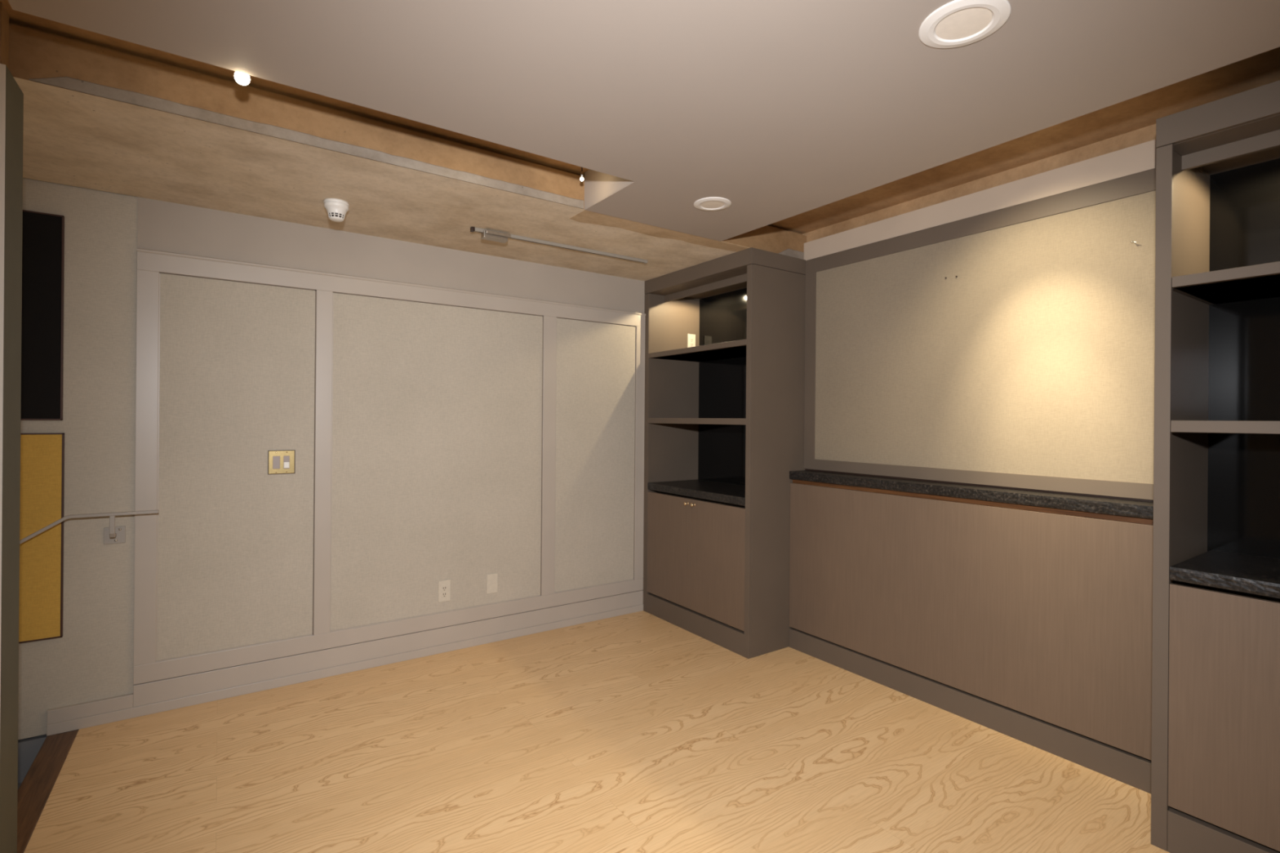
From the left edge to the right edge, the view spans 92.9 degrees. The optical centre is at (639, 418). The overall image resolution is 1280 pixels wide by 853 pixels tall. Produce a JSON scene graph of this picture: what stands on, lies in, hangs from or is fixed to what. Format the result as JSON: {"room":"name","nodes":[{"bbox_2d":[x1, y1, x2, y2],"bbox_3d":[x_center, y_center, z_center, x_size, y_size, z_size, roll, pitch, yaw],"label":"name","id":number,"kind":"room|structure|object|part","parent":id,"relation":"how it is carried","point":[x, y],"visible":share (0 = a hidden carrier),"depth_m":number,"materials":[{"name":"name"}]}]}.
{"room":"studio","nodes":[
{"label":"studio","id":0,"kind":"room"},
{"bbox_2d":[0,1,23,852],"bbox_3d":[-2.365,0.082,1.438,1.247,2.520,0.188,0,0,-35],"label":"door frame","id":1,"kind":"structure","parent":0,"point":[11,96],"depth_m":1.78,"materials":[{"name":"beige paint"}]},
{"bbox_2d":[18,177,644,643],"bbox_3d":[-1.506,0.050,3.365,4.850,2.600,0.174,0,0,-35],"label":"wall","id":2,"kind":"structure","parent":0,"point":[162,225],"depth_m":2.81,"materials":[{"name":"grey paint"}]},
{"bbox_2d":[17,729,78,852],"bbox_3d":[-2.206,1.363,2.223,0.102,0.040,0.912,0,0,-35],"label":"trim","id":3,"kind":"structure","parent":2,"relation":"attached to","point":[35,789],"depth_m":2.24,"materials":[{"name":"brown wood"}]},
{"bbox_2d":[17,177,137,740],"bbox_3d":[-2.876,0.165,2.346,1.439,2.346,0.014,0,0,-35],"label":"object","id":4,"kind":"structure","parent":2,"relation":"attached to","point":[92,660],"depth_m":2.67,"materials":[{"name":"grey paint"}]},
{"bbox_2d":[19,510,159,544],"bbox_3d":[-2.691,0.706,2.411,1.231,0.606,0.094,0,0,-35],"label":"handrail","id":5,"kind":"object","parent":2,"relation":"attached to","point":[113,534],"visible":1,"depth_m":2.64,"materials":[{"name":"grey metal"}]},
{"bbox_3d":[-2.312,0.472,2.671,0.018,0.107,0.085,0,0,-35],"label":"bracket arm","id":6,"kind":"part","parent":5,"relation":"part of","materials":[{"name":"grey paint"}]},
{"bbox_3d":[-2.337,0.517,2.707,0.074,0.074,0.008,0,0,-35],"label":"mounting plate","id":7,"kind":"part","parent":5,"relation":"part of","materials":[{"name":"grey paint"}]},
{"bbox_2d":[155,272,315,662],"bbox_3d":[-1.947,0.223,2.968,0.640,1.786,0.008,0,0,-35],"label":"wall panel","id":8,"kind":"object","parent":2,"relation":"attached to","point":[235,539],"visible":1,"depth_m":2.95,"materials":[{"name":"grey fabric"}]},
{"bbox_2d":[267,449,295,474],"bbox_3d":[-1.802,0.217,3.059,0.119,0.121,0.010,0,0,-35],"label":"switch plate","id":9,"kind":"object","parent":8,"relation":"attached to","point":[282,461],"visible":1,"depth_m":3.06,"materials":[{"name":"gold metal"}]},
{"bbox_3d":[-1.786,0.219,3.072,0.027,0.066,0.004,0,0,-35],"label":"switch frame","id":10,"kind":"part","parent":9,"relation":"part of","materials":[{"name":"grey plastic"}]},
{"bbox_2d":[17,590,643,783],"bbox_3d":[-1.771,1.776,3.189,4.239,1.144,0.178,0,0,-35],"label":"baseboard","id":11,"kind":"structure","parent":2,"relation":"attached to","point":[181,691],"depth_m":3.12,"materials":[{"name":"grey paint"}]},
{"bbox_2d":[133,251,645,684],"bbox_3d":[-1.122,0.230,3.535,2.800,1.951,0.014,0,0,-35],"label":"trim","id":12,"kind":"structure","parent":2,"relation":"attached to","point":[145,668],"depth_m":3.16,"materials":[{"name":"grey paint"}]},
{"bbox_2d":[137,248,645,315],"bbox_3d":[-1.112,-0.752,3.533,2.800,0.018,0.020,0,0,-35],"label":"trim","id":13,"kind":"structure","parent":2,"relation":"attached to","point":[140,250],"depth_m":3.26,"materials":[{"name":"grey paint"}]},
{"bbox_2d":[329,292,542,631],"bbox_3d":[-1.123,0.230,3.537,1.212,1.786,0.008,0,0,-35],"label":"wall panel","id":14,"kind":"object","parent":2,"relation":"attached to","point":[437,408],"visible":1,"depth_m":3.48,"materials":[{"name":"grey fabric"}]},
{"bbox_2d":[438,579,450,602],"bbox_3d":[-1.134,0.997,3.526,0.070,0.122,0.009,0,0,-35],"label":"power outlet","id":15,"kind":"object","parent":14,"relation":"attached to","point":[444,586],"visible":1,"depth_m":3.52,"materials":[{"name":"beige plastic"}]},
{"bbox_2d":[441,584,447,597],"bbox_3d":[-1.133,0.997,3.524,0.033,0.071,0.005,0,0,-35],"label":"receptacle","id":16,"kind":"object","parent":15,"relation":"attached to","point":[444,587],"depth_m":3.52,"materials":[{"name":"beige plastic"}]},
{"bbox_2d":[486,573,497,594],"bbox_3d":[-0.897,0.999,3.691,0.068,0.117,0.007,0,0,-35],"label":"blank plate","id":17,"kind":"object","parent":14,"relation":"attached to","point":[491,579],"visible":1,"depth_m":3.69,"materials":[{"name":"beige plastic"}]},
{"bbox_2d":[554,317,635,593],"bbox_3d":[-0.293,0.237,4.111,0.625,1.786,0.008,0,0,-35],"label":"wall panel","id":18,"kind":"object","parent":2,"relation":"attached to","point":[595,362],"visible":1,"depth_m":4.10,"materials":[{"name":"grey fabric"}]},
{"bbox_2d":[23,610,1169,852],"bbox_3d":[0.054,1.421,1.092,4.850,0.120,5.420,0,0,-35],"label":"floor","id":19,"kind":"structure","parent":0,"point":[636,732],"depth_m":2.37,"materials":[{"name":"brown wood"}]},
{"bbox_2d":[643,247,805,658],"bbox_3d":[0.513,0.194,4.026,0.513,2.344,1.060,0,0,-35],"label":"bookcase","id":20,"kind":"object","parent":19,"relation":"on","point":[728,407],"visible":0.98,"depth_m":3.78,"materials":[{"name":"beige paint"}]},
{"bbox_3d":[0.196,0.866,4.095,0.020,0.704,0.483,0,0,-35],"label":"door","id":21,"kind":"part","parent":20,"relation":"part of","materials":[{"name":"beige wood"}]},
{"bbox_3d":[0.243,0.238,4.459,0.465,2.252,0.042,0,0,-35],"label":"panel","id":22,"kind":"part","parent":20,"relation":"part of","materials":[{"name":"beige paint"}]},
{"bbox_2d":[687,333,695,347],"bbox_3d":[0.383,-0.571,4.518,0.072,0.118,0.009,0,0,-35],"label":"power outlet","id":23,"kind":"object","parent":20,"relation":"attached to","point":[691,338],"visible":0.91,"depth_m":4.51,"materials":[{"name":"beige plastic"}]},
{"bbox_2d":[689,337,693,346],"bbox_3d":[0.384,-0.571,4.516,0.034,0.068,0.005,0,0,-35],"label":"receptacle","id":24,"kind":"object","parent":23,"relation":"attached to","point":[691,339],"depth_m":4.51,"materials":[{"name":"beige plastic"}]},
{"bbox_2d":[647,479,745,506],"bbox_3d":[0.522,0.476,4.024,0.473,0.048,0.966,0,0,-35],"label":"countertop","id":25,"kind":"structure","parent":20,"relation":"on","point":[735,494],"depth_m":3.96,"materials":[{"name":"black stone"}]},
{"bbox_3d":[0.528,0.015,4.024,0.473,0.037,0.993,0,0,-35],"label":"shelf","id":26,"kind":"part","parent":20,"relation":"part of","materials":[{"name":"beige paint"}]},
{"bbox_3d":[0.531,-0.443,4.024,0.473,0.033,0.993,0,0,-35],"label":"shelf","id":27,"kind":"part","parent":20,"relation":"part of","materials":[{"name":"beige paint"}]},
{"bbox_3d":[0.543,-0.903,4.030,0.455,0.034,0.995,0,0,-35],"label":"panel","id":28,"kind":"part","parent":20,"relation":"part of","materials":[{"name":"beige paint"}]},
{"bbox_3d":[0.422,0.533,3.954,0.030,0.064,0.995,0,0,-35],"label":"rail","id":29,"kind":"part","parent":20,"relation":"part of","materials":[{"name":"beige paint"}]},
{"bbox_3d":[0.472,0.868,3.696,0.020,0.704,0.483,0,0,-35],"label":"door","id":30,"kind":"part","parent":20,"relation":"part of","materials":[{"name":"beige wood"}]},
{"bbox_3d":[0.728,-0.200,4.161,0.008,1.436,0.995,0,0,-35],"label":"panel","id":31,"kind":"part","parent":20,"relation":"part of","materials":[{"name":"black glass"}]},
{"bbox_3d":[0.827,0.242,3.614,0.465,2.252,0.022,0,0,-35],"label":"panel","id":32,"kind":"part","parent":20,"relation":"part of","materials":[{"name":"beige paint"}]},
{"bbox_2d":[788,479,1153,794],"bbox_3d":[1.475,0.869,2.947,0.150,1.008,1.815,0,0,-35],"label":"wainscot panel","id":33,"kind":"object","parent":19,"relation":"on","point":[1032,625],"visible":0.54,"depth_m":2.69,"materials":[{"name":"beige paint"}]},
{"bbox_2d":[789,470,1153,519],"bbox_3d":[1.469,0.341,2.940,0.143,0.046,1.815,0,0,-35],"label":"granite ledge","id":34,"kind":"object","parent":33,"relation":"on","point":[1142,509],"visible":0.94,"depth_m":2.71,"materials":[{"name":"black stone"}]},
{"bbox_2d":[1151,80,1279,852],"bbox_3d":[2.150,0.206,1.659,0.513,2.344,1.062,0,0,-35],"label":"bookcase","id":35,"kind":"object","parent":19,"relation":"on","point":[1215,751],"visible":1,"depth_m":1.95,"materials":[{"name":"beige paint"}]},
{"bbox_3d":[1.875,0.250,2.098,0.465,2.252,0.028,0,0,-35],"label":"panel","id":36,"kind":"part","parent":35,"relation":"part of","materials":[{"name":"beige paint"}]},
{"bbox_3d":[1.827,0.878,1.736,0.020,0.704,0.490,0,0,-35],"label":"door","id":37,"kind":"part","parent":35,"relation":"part of","materials":[{"name":"beige wood"}]},
{"bbox_2d":[1169,549,1279,598],"bbox_3d":[2.155,0.494,1.662,0.473,0.041,0.981,0,0,-35],"label":"countertop","id":38,"kind":"structure","parent":35,"relation":"on","point":[1235,571],"depth_m":1.89,"materials":[{"name":"black stone"}]},
{"bbox_3d":[2.160,0.027,1.662,0.473,0.037,1.009,0,0,-35],"label":"shelf","id":39,"kind":"part","parent":35,"relation":"part of","materials":[{"name":"beige paint"}]},
{"bbox_3d":[2.164,-0.431,1.663,0.473,0.033,1.009,0,0,-35],"label":"shelf","id":40,"kind":"part","parent":35,"relation":"part of","materials":[{"name":"beige paint"}]},
{"bbox_3d":[2.055,0.545,1.592,0.030,0.064,1.011,0,0,-35],"label":"rail","id":41,"kind":"part","parent":35,"relation":"part of","materials":[{"name":"beige paint"}]},
{"bbox_3d":[2.176,-0.891,1.669,0.455,0.034,1.011,0,0,-35],"label":"panel","id":42,"kind":"part","parent":35,"relation":"part of","materials":[{"name":"beige paint"}]},
{"bbox_3d":[2.361,-0.188,1.800,0.008,1.436,1.011,0,0,-35],"label":"panel","id":43,"kind":"part","parent":35,"relation":"part of","materials":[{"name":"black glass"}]},
{"bbox_2d":[0,0,1279,234],"bbox_3d":[0.072,-1.239,1.115,4.870,0.160,5.660,0,0,-35],"label":"ceiling slab","id":44,"kind":"structure","parent":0,"point":[1141,111],"depth_m":2.37,"materials":[{"name":"brown wood"}]},
{"bbox_2d":[234,71,249,84],"bbox_3d":[-1.150,-1.068,1.759,0.039,0.200,0.039,0,0,-35],"label":"light","id":45,"kind":"object","parent":44,"relation":"attached to","point":[242,78],"visible":0.51,"depth_m":1.75,"materials":[{"name":"white plastic"}]},
{"bbox_2d":[8,21,806,280],"bbox_3d":[-1.211,-1.081,2.840,4.722,0.174,1.045,0,0,-35],"label":"ceiling beam","id":46,"kind":"structure","parent":44,"relation":"attached to","point":[73,138],"depth_m":2.47,"materials":[{"name":"wood"}]},
{"bbox_2d":[28,76,583,208],"bbox_3d":[-1.034,-1.014,2.325,1.870,0.041,0.004,0,0,-35],"label":"trim","id":47,"kind":"structure","parent":46,"relation":"attached to","point":[123,95],"depth_m":2.17,"materials":[{"name":"grey paint"}]},
{"bbox_2d":[323,198,349,222],"bbox_3d":[-1.395,-0.953,2.795,0.106,0.086,0.106,0,0,-35],"label":"smoke detector","id":48,"kind":"object","parent":46,"relation":"attached to","point":[336,209],"visible":1,"depth_m":2.77,"materials":[{"name":"white plastic"}]},
{"bbox_2d":[328,212,344,222],"bbox_3d":[-1.395,-0.925,2.795,0.071,0.030,0.071,0,0,-35],"label":"vent","id":49,"kind":"object","parent":48,"relation":"attached to","point":[334,216],"depth_m":2.77,"materials":[{"name":"white plastic"}]},
{"bbox_2d":[470,226,647,263],"bbox_3d":[-0.410,-0.965,3.447,1.112,0.046,0.066,0,0,-35],"label":"ceiling track","id":50,"kind":"object","parent":46,"relation":"attached to","point":[486,234],"visible":1,"depth_m":3.34,"materials":[{"name":"grey paint"}]},
{"bbox_2d":[569,209,749,251],"bbox_3d":[0.140,-0.988,3.247,1.090,0.011,0.174,0,0,-35],"label":"trim","id":51,"kind":"structure","parent":46,"relation":"attached to","point":[584,216],"depth_m":3.16,"materials":[{"name":"wood"}]},
{"bbox_2d":[579,166,583,181],"bbox_3d":[-0.252,-1.097,2.637,0.032,0.128,0.032,0,0,-35],"label":"light","id":52,"kind":"object","parent":44,"relation":"hanging from","point":[581,179],"visible":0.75,"depth_m":2.63,"materials":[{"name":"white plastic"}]},
{"bbox_2d":[584,168,632,208],"bbox_3d":[-0.136,-1.073,2.690,0.013,0.172,0.422,0,0,-35],"label":"trim","id":53,"kind":"structure","parent":44,"relation":"attached to","point":[598,185],"depth_m":2.75,"materials":[{"name":"beige paint"}]},
{"bbox_2d":[8,0,1279,241],"bbox_3d":[0.579,-0.994,0.793,2.680,0.034,4.352,0,0,-35],"label":"ceiling","id":54,"kind":"structure","parent":0,"point":[778,110],"depth_m":1.70,"materials":[{"name":"beige paint"}]},
{"bbox_2d":[693,196,731,210],"bbox_3d":[0.329,-0.974,2.763,0.169,0.008,0.169,0,0,-35],"label":"recessed light","id":55,"kind":"object","parent":54,"relation":"in","point":[711,203],"visible":1,"depth_m":2.75,"materials":[{"name":"white paint"}]},
{"bbox_2d":[701,200,724,208],"bbox_3d":[0.329,-0.974,2.763,0.105,0.001,0.105,0,0,-35],"label":"diffuser","id":56,"kind":"object","parent":55,"relation":"attached to","point":[704,204],"depth_m":2.76,"materials":[{"name":"white plastic"}]},
{"bbox_2d":[918,0,1010,48],"bbox_3d":[0.795,-0.971,1.495,0.200,0.008,0.200,0,0,-35],"label":"recessed light","id":57,"kind":"object","parent":54,"relation":"in","point":[957,23],"visible":1,"depth_m":1.49,"materials":[{"name":"white paint"}]},
{"bbox_2d":[935,7,992,39],"bbox_3d":[0.795,-0.971,1.495,0.124,0.001,0.124,0,0,-35],"label":"diffuser","id":58,"kind":"object","parent":57,"relation":"attached to","point":[960,23],"depth_m":1.49,"materials":[{"name":"white plastic"}]},
{"bbox_2d":[802,124,1155,502],"bbox_3d":[1.975,0.077,2.498,0.148,2.600,5.560,0,0,-35],"label":"wall","id":59,"kind":"structure","parent":0,"point":[1146,134],"depth_m":2.82,"materials":[{"name":"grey wood"}]},
{"bbox_2d":[777,248,804,259],"bbox_3d":[0.912,-1.002,3.671,0.222,0.049,0.004,0,0,-35],"label":"trim","id":60,"kind":"structure","parent":59,"relation":"attached to","point":[797,254],"depth_m":3.68,"materials":[{"name":"grey paint"}]},
{"bbox_2d":[804,168,1155,502],"bbox_3d":[1.535,-0.324,2.982,0.026,1.282,1.816,0,0,-35],"label":"wall panel","id":61,"kind":"object","parent":59,"relation":"attached to","point":[1031,367],"visible":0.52,"depth_m":2.79,"materials":[{"name":"beige fabric"}]},
{"bbox_2d":[804,139,1156,260],"bbox_3d":[1.503,-1.021,3.042,0.028,0.110,1.705,0,0,-35],"label":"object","id":62,"kind":"structure","parent":59,"relation":"attached to","point":[1140,157],"depth_m":2.79,"materials":[{"name":"grey paint"}]}
]}

